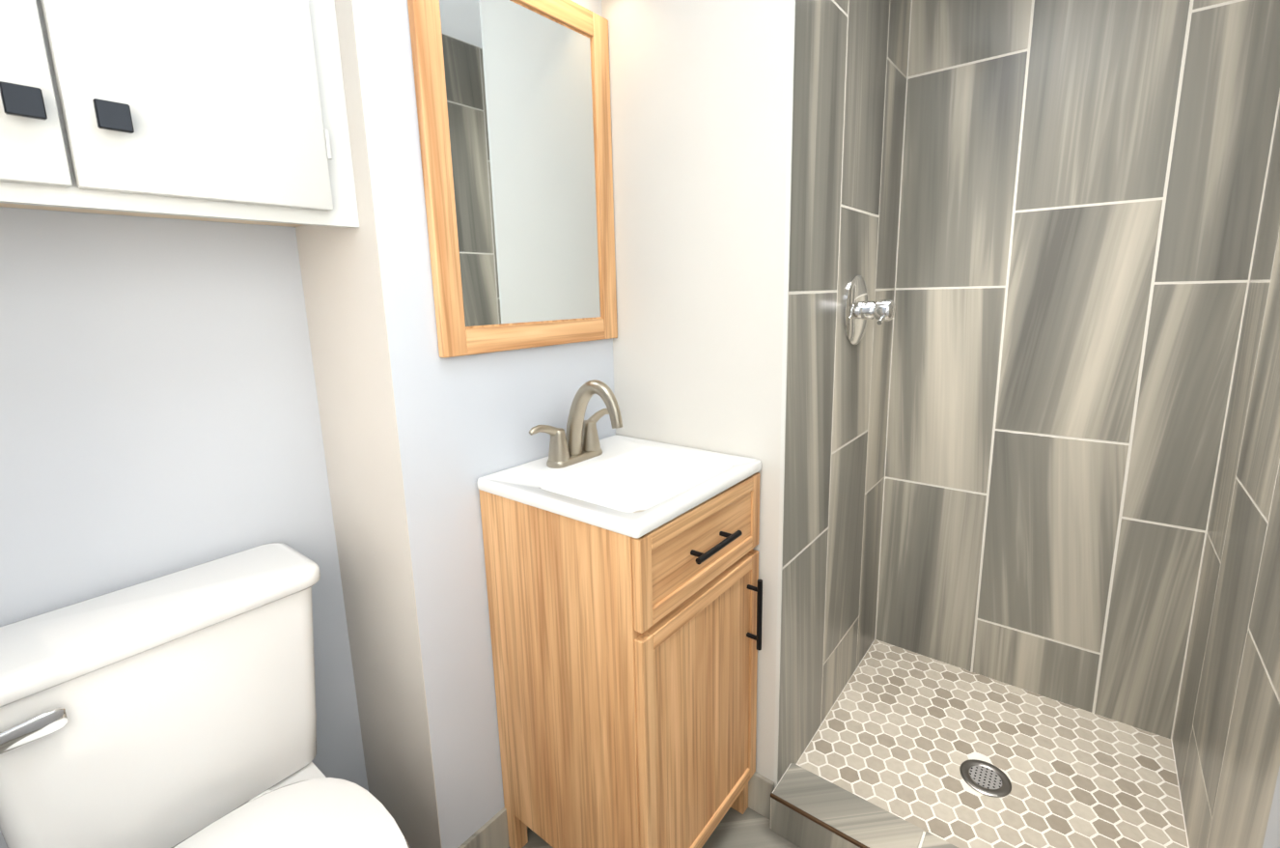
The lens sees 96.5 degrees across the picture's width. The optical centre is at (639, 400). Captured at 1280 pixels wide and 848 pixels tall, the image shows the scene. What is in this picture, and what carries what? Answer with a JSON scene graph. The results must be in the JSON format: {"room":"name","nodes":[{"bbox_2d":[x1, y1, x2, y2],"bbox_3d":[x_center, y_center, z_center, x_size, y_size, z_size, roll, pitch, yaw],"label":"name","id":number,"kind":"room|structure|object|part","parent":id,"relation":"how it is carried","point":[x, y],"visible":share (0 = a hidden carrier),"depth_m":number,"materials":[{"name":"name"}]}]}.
{"room":"bathroom","nodes":[
{"label":"bathroom","id":0,"kind":"room"},
{"bbox_2d":[0,206,368,847],"bbox_3d":[-0.972,-0.049,0.987,0.120,2.355,0.717,7,13,38],"label":"wall","id":1,"kind":"structure","parent":0,"point":[158,407],"depth_m":1.03,"materials":[{"name":"paint"}]},
{"bbox_2d":[0,0,360,227],"bbox_3d":[-0.818,-0.721,0.722,0.315,0.937,0.713,7,13,38],"label":"upper cabinet","id":2,"kind":"object","parent":1,"relation":"attached to","point":[233,111],"visible":1,"depth_m":0.79,"materials":[{"name":"white paint"}]},
{"bbox_2d":[352,0,617,847],"bbox_3d":[-0.426,-0.138,1.390,0.467,2.355,0.608,7,13,38],"label":"wall","id":3,"kind":"structure","parent":0,"point":[464,423],"depth_m":1.17,"materials":[{"name":"paint"}]},
{"bbox_2d":[295,0,442,847],"bbox_3d":[-0.576,-0.085,1.125,0.325,2.355,0.002,7,13,38],"label":"wall","id":4,"kind":"structure","parent":3,"relation":"attached to","point":[342,281],"depth_m":1.17,"materials":[{"name":"paint"}]},
{"bbox_3d":[-0.231,-0.488,1.220,0.020,0.745,0.509,7,13,38],"label":"framed mirror","id":5,"kind":"part","parent":3,"relation":"part of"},
{"bbox_2d":[508,806,799,847],"bbox_3d":[0.107,1.140,1.165,1.822,0.100,2.540,7,13,38],"label":"floor","id":6,"kind":"structure","parent":0,"point":[749,827],"depth_m":1.38,"materials":[{"name":"tile"}]},
{"bbox_2d":[0,541,409,847],"bbox_3d":[-0.593,0.753,0.852,0.737,0.810,0.467,7,13,38],"label":"toilet","id":7,"kind":"object","parent":6,"relation":"on","point":[175,709],"visible":1,"depth_m":0.91,"materials":[{"name":"white ceramic"}]},
{"bbox_2d":[476,379,762,847],"bbox_3d":[-0.013,0.507,1.290,0.465,1.105,0.450,7,13,38],"label":"bathroom vanity","id":8,"kind":"object","parent":6,"relation":"on","point":[625,588],"visible":1,"depth_m":1.15,"materials":[{"name":"brown wood"}]},
{"bbox_2d":[528,379,623,468],"bbox_3d":[-0.106,0.048,1.270,0.171,0.191,0.262,7,13,38],"label":"faucet","id":9,"kind":"object","parent":8,"relation":"on","point":[580,447],"depth_m":1.28,"materials":[{"name":"silver metal"}]},
{"bbox_2d":[770,762,958,847],"bbox_3d":[0.654,1.020,1.188,0.774,0.100,0.122,7,13,38],"label":"curb","id":10,"kind":"object","parent":6,"relation":"on","point":[809,809],"visible":0.98,"depth_m":1.32,"materials":[{"name":"grey tile"}]},
{"bbox_2d":[796,639,1189,847],"bbox_3d":[0.914,0.969,1.512,0.774,0.069,0.713,7,13,38],"label":"shower floor","id":11,"kind":"structure","parent":6,"relation":"on","point":[904,734],"depth_m":1.49,"materials":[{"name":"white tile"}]},
{"bbox_2d":[959,758,1011,797],"bbox_3d":[0.868,0.947,1.435,0.112,0.004,0.112,7,13,38],"label":"shower drain","id":12,"kind":"object","parent":11,"relation":"on","point":[985,777],"visible":1,"depth_m":1.43,"materials":[{"name":"silver metal"}]},
{"bbox_2d":[601,0,789,780],"bbox_3d":[0.191,-0.229,1.795,0.919,2.355,0.808,7,13,38],"label":"wall","id":13,"kind":"structure","parent":0,"point":[699,106],"depth_m":1.29,"materials":[{"name":"white paint"}]},
{"bbox_2d":[457,771,774,847],"bbox_3d":[-0.044,1.011,1.321,0.478,0.105,0.606,7,13,38],"label":"baseboard","id":14,"kind":"structure","parent":13,"relation":"attached to","point":[492,831],"depth_m":1.34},
{"bbox_2d":[773,0,795,787],"bbox_3d":[0.305,-0.121,1.201,0.009,2.355,0.004,7,13,38],"label":"tile trim","id":15,"kind":"structure","parent":13,"relation":"attached to","point":[786,310],"depth_m":1.21,"materials":[{"name":"grey paint"}]},
{"bbox_2d":[777,0,911,783],"bbox_3d":[0.552,-0.184,1.508,0.008,2.355,0.800,7,13,38],"label":"wall tiles","id":16,"kind":"structure","parent":13,"relation":"attached to","point":[849,72],"depth_m":1.44,"materials":[{"name":"grey tile"}]},
{"bbox_2d":[844,275,895,344],"bbox_3d":[0.616,-0.236,1.494,0.098,0.184,0.184,7,13,38],"label":"shower valve","id":17,"kind":"object","parent":16,"relation":"attached to","point":[861,309],"visible":1,"depth_m":1.48,"materials":[{"name":"silver metal"}]},
{"bbox_2d":[874,4,1279,739],"bbox_3d":[1.190,-0.216,1.590,0.902,2.355,0.112,7,13,38],"label":"wall","id":18,"kind":"structure","parent":0,"point":[1228,406],"depth_m":1.47,"materials":[{"name":"tile"}]},
{"bbox_2d":[874,0,1279,739],"bbox_3d":[1.109,-0.211,1.578,0.774,2.355,0.008,7,13,38],"label":"wall tiles","id":19,"kind":"structure","parent":18,"relation":"attached to","point":[1083,187],"depth_m":1.55,"materials":[{"name":"grey tile"}]},
{"bbox_3d":[0.750,0.015,0.418,0.112,2.355,2.308,7,13,38],"label":"wall","id":20,"kind":"structure","parent":0,"visible":0},
{"bbox_2d":[1171,104,1279,847],"bbox_3d":[1.161,-0.108,1.022,0.008,2.355,0.815,7,13,38],"label":"wall tiles","id":21,"kind":"structure","parent":20,"relation":"attached to","point":[1226,739],"depth_m":1.13,"materials":[{"name":"grey tile"}]},
{"bbox_2d":[1262,766,1279,847],"bbox_3d":[0.585,0.109,0.360,0.058,2.200,0.984,7,13,38],"label":"wall","id":22,"kind":"structure","parent":20,"relation":"attached to","point":[1272,836],"depth_m":0.82,"materials":[{"name":"grey paint"}]}
]}

